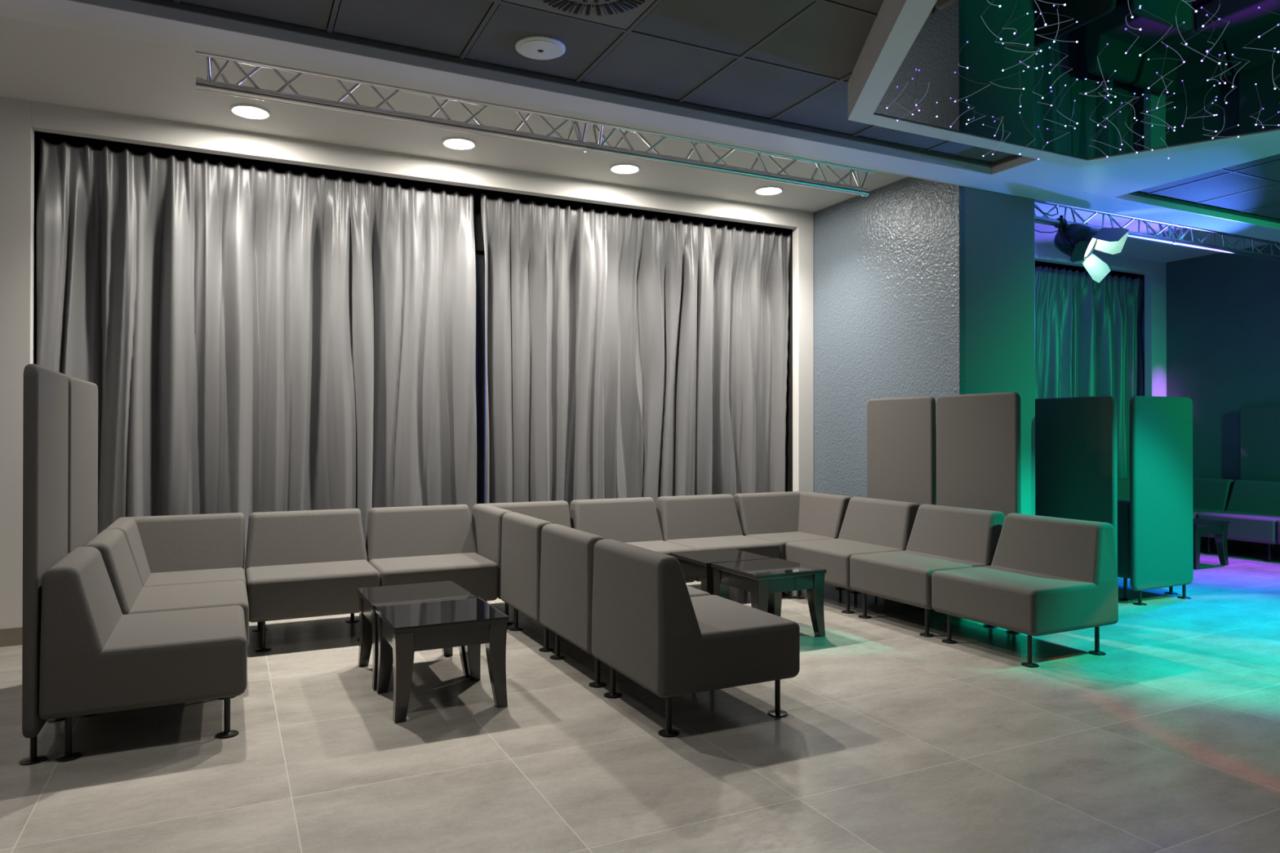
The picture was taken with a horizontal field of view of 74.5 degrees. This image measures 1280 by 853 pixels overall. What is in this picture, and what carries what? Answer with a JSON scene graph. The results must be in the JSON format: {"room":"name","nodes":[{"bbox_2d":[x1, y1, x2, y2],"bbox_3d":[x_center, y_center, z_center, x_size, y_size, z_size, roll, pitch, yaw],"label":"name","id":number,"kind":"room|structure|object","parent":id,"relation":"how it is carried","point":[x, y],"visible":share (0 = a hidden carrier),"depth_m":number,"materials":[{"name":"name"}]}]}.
{"room":"entertainment venue","nodes":[
{"label":"entertainment venue","id":0,"kind":"room"},
{"bbox_2d":[0,96,1166,628],"bbox_3d":[0.724,-0.372,7.377,12.420,3.420,0.090,0,0,-26],"label":"wall","id":1,"kind":"structure","parent":0,"point":[20,118],"depth_m":5.77,"materials":[{"name":"grey paint"}]},
{"bbox_2d":[0,626,22,647],"bbox_3d":[-4.271,1.270,4.849,1.232,0.110,0.012,0,0,-26],"label":"baseboard","id":2,"kind":"structure","parent":1,"relation":"attached to","point":[9,637],"depth_m":5.08,"materials":[{"name":"tile"}]},
{"bbox_2d":[35,132,476,569],"bbox_3d":[-2.555,-0.310,5.938,2.782,3.242,0.325,0,0,-26],"label":"curtain","id":3,"kind":"object","parent":1,"relation":"hanging from","point":[251,340],"visible":0.75,"depth_m":5.90,"materials":[{"name":"grey woven fabric"}]},
{"bbox_2d":[1035,261,1144,479],"bbox_3d":[4.221,-0.293,9.296,4.374,3.242,0.270,0,0,-26],"label":"curtain","id":4,"kind":"object","parent":1,"relation":"hanging from","point":[1090,334],"visible":0.3,"depth_m":9.72,"materials":[{"name":"grey fabric"}]},
{"bbox_2d":[33,130,1136,491],"bbox_3d":[0.613,-0.410,7.601,12.420,3.500,0.410,0,0,-26],"label":"wall","id":5,"kind":"structure","parent":0,"point":[51,138],"depth_m":6.69,"materials":[{"name":"black paint"}]},
{"bbox_2d":[475,250,485,503],"bbox_3d":[-1.296,-0.165,6.815,5.100,2.500,0.050,0,0,-26],"label":"window","id":6,"kind":"structure","parent":5,"relation":"in","point":[480,255],"depth_m":6.79,"materials":[{"name":"grey"}]},
{"bbox_2d":[480,189,791,511],"bbox_3d":[0.067,-0.303,7.235,2.958,3.242,0.295,0,0,-26],"label":"curtain","id":7,"kind":"object","parent":5,"relation":"hanging from","point":[628,356],"visible":0.82,"depth_m":7.23,"materials":[{"name":"grey curtain fabric"}]},
{"bbox_2d":[173,0,1015,162],"bbox_3d":[0.876,-1.924,1.130,7.161,0.080,7.234,0,0,-26],"label":"ceiling tiles","id":8,"kind":"structure","parent":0,"point":[795,61],"depth_m":4.09,"materials":[{"name":"black tile"}]},
{"bbox_2d":[515,35,565,59],"bbox_3d":[-0.491,-1.862,4.149,0.246,0.019,0.246,0,0,-26],"label":"ceiling speaker","id":9,"kind":"object","parent":8,"relation":"attached to","point":[536,46],"visible":1,"depth_m":4.12,"materials":[{"name":"white plastic"}]},
{"bbox_2d":[502,0,654,29],"bbox_3d":[-0.202,-1.872,3.561,0.600,0.015,0.600,0,0,-26],"label":"air vent","id":10,"kind":"object","parent":8,"relation":"attached to","point":[621,14],"visible":1,"depth_m":3.76,"materials":[{"name":"grey"}]},
{"bbox_2d":[847,0,1279,167],"bbox_3d":[2.683,-1.716,3.530,3.740,0.321,3.239,0,0,34],"label":"ceiling panel","id":11,"kind":"object","parent":8,"relation":"attached to","point":[1077,83],"visible":1,"depth_m":4.00,"materials":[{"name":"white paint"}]},
{"bbox_2d":[0,0,1279,262],"bbox_3d":[1.113,-2.036,6.596,12.420,0.100,1.770,0,0,-26],"label":"ceiling","id":12,"kind":"structure","parent":0,"point":[39,62],"depth_m":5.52,"materials":[{"name":"grey paint"}]},
{"bbox_2d":[229,103,271,119],"bbox_3d":[-2.458,-1.986,5.309,0.236,0.011,0.236,0,0,-26],"label":"recessed light","id":13,"kind":"object","parent":12,"relation":"in","point":[249,111],"visible":1,"depth_m":5.30,"materials":[{"name":"white plastic"}]},
{"bbox_2d":[233,106,267,117],"bbox_3d":[-2.458,-1.988,5.309,0.197,0.005,0.197,0,0,-26],"label":"diffuser","id":14,"kind":"object","parent":13,"relation":"attached to","point":[242,111],"depth_m":5.30,"materials":[{"name":"white plastic"}]},
{"bbox_2d":[441,137,475,149],"bbox_3d":[-1.268,-1.983,5.896,0.236,0.011,0.236,0,0,-26],"label":"recessed light","id":15,"kind":"object","parent":12,"relation":"in","point":[457,143],"visible":1,"depth_m":5.89,"materials":[{"name":"white plastic"}]},
{"bbox_2d":[444,139,473,148],"bbox_3d":[-1.268,-1.985,5.896,0.197,0.005,0.197,0,0,-26],"label":"diffuser","id":16,"kind":"object","parent":15,"relation":"attached to","point":[453,144],"depth_m":5.90,"materials":[{"name":"white plastic"}]},
{"bbox_2d":[195,50,875,196],"bbox_3d":[-0.295,-1.844,5.231,4.363,0.298,0.201,0,0,-26],"label":"lighting truss","id":17,"kind":"object","parent":12,"relation":"hanging from","point":[202,85],"visible":0.88,"depth_m":4.95,"materials":[{"name":"silver metal"}]},
{"bbox_2d":[609,163,639,173],"bbox_3d":[-0.116,-1.980,6.464,0.236,0.011,0.236,0,0,-26],"label":"recessed light","id":18,"kind":"object","parent":12,"relation":"in","point":[621,168],"visible":1,"depth_m":6.45,"materials":[{"name":"white plastic"}]},
{"bbox_2d":[612,164,637,173],"bbox_3d":[-0.116,-1.982,6.464,0.197,0.005,0.197,0,0,-26],"label":"diffuser","id":19,"kind":"object","parent":18,"relation":"attached to","point":[615,168],"depth_m":6.45,"materials":[{"name":"white plastic"}]},
{"bbox_2d":[132,0,1279,223],"bbox_3d":[3.234,-1.866,2.292,12.420,0.024,7.235,0,0,-26],"label":"trim","id":20,"kind":"structure","parent":12,"relation":"attached to","point":[166,3],"depth_m":4.54,"materials":[{"name":"grey paint"}]},
{"bbox_2d":[754,186,782,195],"bbox_3d":[1.080,-1.977,7.054,0.236,0.011,0.236,0,0,-26],"label":"recessed light","id":21,"kind":"object","parent":12,"relation":"in","point":[766,190],"visible":1,"depth_m":7.05,"materials":[{"name":"white plastic"}]},
{"bbox_2d":[756,187,780,194],"bbox_3d":[1.080,-1.979,7.054,0.197,0.005,0.197,0,0,-26],"label":"diffuser","id":22,"kind":"object","parent":21,"relation":"attached to","point":[759,190],"depth_m":7.05,"materials":[{"name":"white plastic"}]},
{"bbox_2d":[1034,199,1279,262],"bbox_3d":[4.928,-1.830,7.806,4.303,0.298,0.201,0,0,-26],"label":"lighting truss","id":23,"kind":"object","parent":12,"relation":"hanging from","point":[1044,220],"visible":0.74,"depth_m":7.74,"materials":[{"name":"silver metal"}]},
{"bbox_2d":[1034,205,1128,283],"bbox_3d":[3.587,-1.530,7.066,1.020,0.650,0.484,0,0,5],"label":"spotlight","id":24,"kind":"object","parent":23,"relation":"attached to","point":[1076,241],"visible":0.99,"depth_m":7.08,"materials":[{"name":"black metal"}]},
{"bbox_2d":[0,543,1279,852],"bbox_3d":[2.689,1.368,3.381,12.820,0.100,10.100,0,0,-26],"label":"floor","id":25,"kind":"structure","parent":0,"point":[892,738],"depth_m":3.45,"materials":[{"name":"tile"}]},
{"bbox_2d":[18,364,68,764],"bbox_3d":[-2.509,0.537,3.561,0.092,1.562,0.722,0,0,-26],"label":"divider panel","id":26,"kind":"object","parent":25,"relation":"on","point":[46,390],"visible":0.68,"depth_m":3.28,"materials":[{"name":"grey fabric"}]},
{"bbox_2d":[66,376,97,553],"bbox_3d":[-2.828,0.545,4.245,0.092,1.562,0.722,0,0,-24],"label":"divider panel","id":27,"kind":"object","parent":25,"relation":"on","point":[82,461],"visible":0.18,"depth_m":4.17,"materials":[{"name":"grey fabric"}]},
{"bbox_2d":[39,546,247,762],"bbox_3d":[-2.152,0.937,3.727,0.730,0.765,0.748,0,0,-26],"label":"module","id":28,"kind":"object","parent":25,"relation":"on","point":[95,659],"visible":1,"depth_m":3.40,"materials":[{"name":"grey fabric"}]},
{"bbox_2d":[83,528,248,647],"bbox_3d":[-2.469,0.941,4.426,0.730,0.765,0.748,0,0,-26],"label":"module","id":29,"kind":"object","parent":25,"relation":"on","point":[132,597],"visible":0.23,"depth_m":4.29,"materials":[{"name":"grey fabric"}]},
{"bbox_2d":[105,512,246,586],"bbox_3d":[-2.787,0.944,5.079,0.730,0.765,0.695,0,0,-26],"label":"module","id":30,"kind":"object","parent":25,"relation":"on","point":[191,548],"visible":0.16,"depth_m":5.23,"materials":[{"name":"grey fabric"}]},
{"bbox_2d":[244,508,380,652],"bbox_3d":[-2.101,0.945,5.370,0.748,0.765,0.730,0,0,-26],"label":"module","id":31,"kind":"object","parent":25,"relation":"on","point":[304,563],"visible":0.8,"depth_m":5.39,"materials":[{"name":"grey fabric"}]},
{"bbox_2d":[356,580,475,690],"bbox_3d":[-1.218,1.111,4.558,0.530,0.425,0.530,0,0,-27],"label":"coffee table","id":32,"kind":"object","parent":25,"relation":"on","point":[370,597],"visible":0.56,"depth_m":4.56,"materials":[{"name":"black paint"}]},
{"bbox_2d":[365,504,497,600],"bbox_3d":[-1.426,0.947,5.703,0.748,0.765,0.730,0,0,-26],"label":"module","id":33,"kind":"object","parent":25,"relation":"on","point":[409,544],"visible":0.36,"depth_m":5.78,"materials":[{"name":"grey fabric"}]},
{"bbox_2d":[374,596,509,723],"bbox_3d":[-0.970,1.109,4.082,0.530,0.425,0.530,0,0,-26],"label":"coffee table","id":34,"kind":"object","parent":25,"relation":"on","point":[403,629],"visible":1,"depth_m":3.94,"materials":[{"name":"black paint"}]},
{"bbox_2d":[471,500,570,625],"bbox_3d":[-0.764,0.949,6.040,0.730,0.765,0.695,0,0,-26],"label":"module","id":35,"kind":"object","parent":25,"relation":"on","point":[486,518],"visible":0.16,"depth_m":6.02,"materials":[{"name":"grey fabric"}]},
{"bbox_2d":[500,512,554,652],"bbox_3d":[-0.434,0.945,5.369,0.730,0.765,0.748,0,0,-26],"label":"module","id":36,"kind":"object","parent":25,"relation":"on","point":[521,542],"visible":0.48,"depth_m":5.14,"materials":[{"name":"grey fabric"}]},
{"bbox_2d":[539,524,711,688],"bbox_3d":[-0.095,0.942,4.682,0.730,0.765,0.748,0,0,-26],"label":"module","id":37,"kind":"object","parent":25,"relation":"on","point":[566,559],"visible":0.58,"depth_m":4.46,"materials":[{"name":"grey fabric"}]},
{"bbox_2d":[569,497,695,582],"bbox_3d":[-0.074,0.951,6.369,0.748,0.765,0.730,0,0,-26],"label":"module","id":38,"kind":"object","parent":25,"relation":"on","point":[631,521],"visible":0.3,"depth_m":6.53,"materials":[{"name":"grey fabric"}]},
{"bbox_2d":[591,539,799,737],"bbox_3d":[0.244,0.938,3.994,0.730,0.765,0.748,0,0,-26],"label":"module","id":39,"kind":"object","parent":25,"relation":"on","point":[647,627],"visible":1,"depth_m":3.70,"materials":[{"name":"grey fabric"}]},
{"bbox_2d":[656,493,779,582],"bbox_3d":[0.602,0.952,6.702,0.748,0.765,0.730,0,0,-26],"label":"module","id":40,"kind":"object","parent":25,"relation":"on","point":[702,522],"visible":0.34,"depth_m":6.81,"materials":[{"name":"grey fabric"}]},
{"bbox_2d":[669,548,772,613],"bbox_3d":[0.561,1.118,5.912,0.530,0.425,0.530,0,0,-26],"label":"coffee table","id":41,"kind":"object","parent":25,"relation":"on","point":[697,564],"visible":0.34,"depth_m":5.79,"materials":[{"name":"black paint"}]},
{"bbox_2d":[711,558,826,636],"bbox_3d":[0.825,1.116,5.434,0.530,0.425,0.530,0,0,-27],"label":"coffee table","id":42,"kind":"object","parent":25,"relation":"on","point":[766,580],"visible":0.85,"depth_m":5.30,"materials":[{"name":"black paint"}]},
{"bbox_2d":[733,491,852,595],"bbox_3d":[1.279,0.954,7.053,0.745,0.765,0.700,0,0,-26],"label":"module","id":43,"kind":"object","parent":25,"relation":"on","point":[784,517],"visible":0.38,"depth_m":7.11,"materials":[{"name":"grey fabric"}]},
{"bbox_2d":[785,496,919,613],"bbox_3d":[1.621,0.951,6.409,0.730,0.765,0.748,0,0,-26],"label":"module","id":44,"kind":"object","parent":25,"relation":"on","point":[869,525],"visible":0.68,"depth_m":6.34,"materials":[{"name":"grey fabric"}]},
{"bbox_2d":[866,395,935,505],"bbox_3d":[2.044,0.553,6.616,0.092,1.562,0.722,0,0,-26],"label":"divider panel","id":45,"kind":"object","parent":25,"relation":"on","point":[901,431],"visible":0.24,"depth_m":6.57,"materials":[{"name":"grey fabric"}]},
{"bbox_2d":[849,503,1005,637],"bbox_3d":[1.955,0.947,5.732,0.730,0.765,0.748,0,0,-26],"label":"module","id":46,"kind":"object","parent":25,"relation":"on","point":[942,538],"visible":0.84,"depth_m":5.66,"materials":[{"name":"grey fabric"}]},
{"bbox_2d":[936,391,1021,515],"bbox_3d":[2.377,0.550,5.942,0.092,1.562,0.722,0,0,-26],"label":"divider panel","id":47,"kind":"object","parent":25,"relation":"on","point":[979,438],"visible":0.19,"depth_m":5.89,"materials":[{"name":"grey fabric"}]},
{"bbox_2d":[931,512,1118,667],"bbox_3d":[2.292,0.944,5.048,0.730,0.765,0.748,0,0,-26],"label":"module","id":48,"kind":"object","parent":25,"relation":"on","point":[1046,575],"visible":1,"depth_m":4.88,"materials":[{"name":"grey fabric"}]},
{"bbox_2d":[1035,395,1117,568],"bbox_3d":[3.368,0.553,6.553,0.092,1.562,0.722,0,0,-26],"label":"divider panel","id":49,"kind":"object","parent":25,"relation":"on","point":[1076,452],"visible":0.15,"depth_m":6.48,"materials":[{"name":"black fabric"}]},
{"bbox_2d":[1117,499,1177,600],"bbox_3d":[3.852,0.953,6.849,0.730,0.765,0.748,0,0,-26],"label":"module","id":50,"kind":"object","parent":25,"relation":"on","point":[1123,506],"visible":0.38,"depth_m":6.40,"materials":[{"name":"grey fabric"}]},
{"bbox_2d":[1117,478,1194,518],"bbox_3d":[5.372,0.965,9.054,0.748,0.765,0.730,0,0,-26],"label":"module","id":51,"kind":"object","parent":25,"relation":"on","point":[1123,484],"visible":0.02,"depth_m":9.27,"materials":[{"name":"grey fabric"}]},
{"bbox_2d":[1129,395,1193,605],"bbox_3d":[3.986,0.552,6.422,0.722,1.562,0.092,0,0,-26],"label":"divider panel","id":52,"kind":"object","parent":25,"relation":"on","point":[1162,526],"visible":1,"depth_m":6.37,"materials":[{"name":"grey fabric"}]},
{"bbox_2d":[1192,518,1229,568],"bbox_3d":[5.342,1.130,8.247,0.530,0.425,0.530,0,0,-26],"label":"coffee table","id":53,"kind":"object","parent":25,"relation":"on","point":[1219,529],"visible":0.47,"depth_m":8.07,"materials":[{"name":"black paint"}]},
{"bbox_2d":[1192,477,1234,548],"bbox_3d":[6.082,0.967,9.421,0.745,0.765,0.700,0,0,-26],"label":"module","id":54,"kind":"object","parent":25,"relation":"on","point":[1209,495],"visible":0.12,"depth_m":9.33,"materials":[{"name":"grey fabric"}]},
{"bbox_2d":[1197,480,1279,562],"bbox_3d":[6.402,0.963,8.765,0.730,0.765,0.748,0,0,-26],"label":"module","id":55,"kind":"object","parent":25,"relation":"on","point":[1252,512],"visible":0.95,"depth_m":8.78,"materials":[{"name":"grey fabric"}]},
{"bbox_2d":[1240,406,1279,550],"bbox_3d":[6.783,0.566,8.956,0.092,1.562,0.722,0,0,-26],"label":"divider panel","id":56,"kind":"object","parent":25,"relation":"on","point":[1260,426],"visible":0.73,"depth_m":9.08,"materials":[{"name":"grey fabric"}]},
{"bbox_2d":[1277,520,1279,544],"bbox_3d":[6.739,0.960,8.082,0.730,0.765,0.748,0,0,-26],"label":"module","id":57,"kind":"object","parent":25,"relation":"on","point":[1278,521],"visible":1,"depth_m":8.24,"materials":[{"name":"grey fabric"}]},
{"bbox_2d":[813,177,965,505],"bbox_3d":[2.011,-0.324,7.002,0.062,3.320,1.720,0,0,-26],"label":"wall","id":58,"kind":"structure","parent":0,"point":[890,290],"depth_m":6.98,"materials":[{"name":"grey paint"}]},
{"bbox_2d":[813,186,1035,515],"bbox_3d":[2.338,-0.323,7.192,0.808,3.320,1.770,0,0,-26],"label":"wall column","id":59,"kind":"structure","parent":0,"point":[1000,249],"depth_m":6.43,"materials":[{"name":"grey paint"}]},
{"bbox_2d":[991,136,1279,197],"bbox_3d":[4.681,-1.951,3.006,1.323,0.306,7.235,0,0,-26],"label":"ceiling","id":60,"kind":"structure","parent":0,"point":[1114,179],"depth_m":5.83,"materials":[{"name":"white paint"}]},
{"bbox_2d":[1136,243,1279,481],"bbox_3d":[8.269,-0.417,6.252,0.120,3.500,9.900,0,0,-26],"label":"wall","id":61,"kind":"structure","parent":0,"point":[1223,309],"depth_m":9.52,"materials":[{"name":"paint"}]},
{"bbox_2d":[1200,536,1279,552],"bbox_3d":[7.026,1.290,8.614,0.012,0.110,3.250,0,0,-26],"label":"baseboard","id":62,"kind":"structure","parent":61,"relation":"attached to","point":[1257,546],"depth_m":9.27,"materials":[{"name":"tile"}]},
{"bbox_2d":[1138,153,1279,220],"bbox_3d":[7.040,-1.908,4.168,3.934,0.080,7.234,0,0,-26],"label":"ceiling tiles","id":63,"kind":"structure","parent":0,"point":[1253,187],"depth_m":6.56,"materials":[{"name":"black tile"}]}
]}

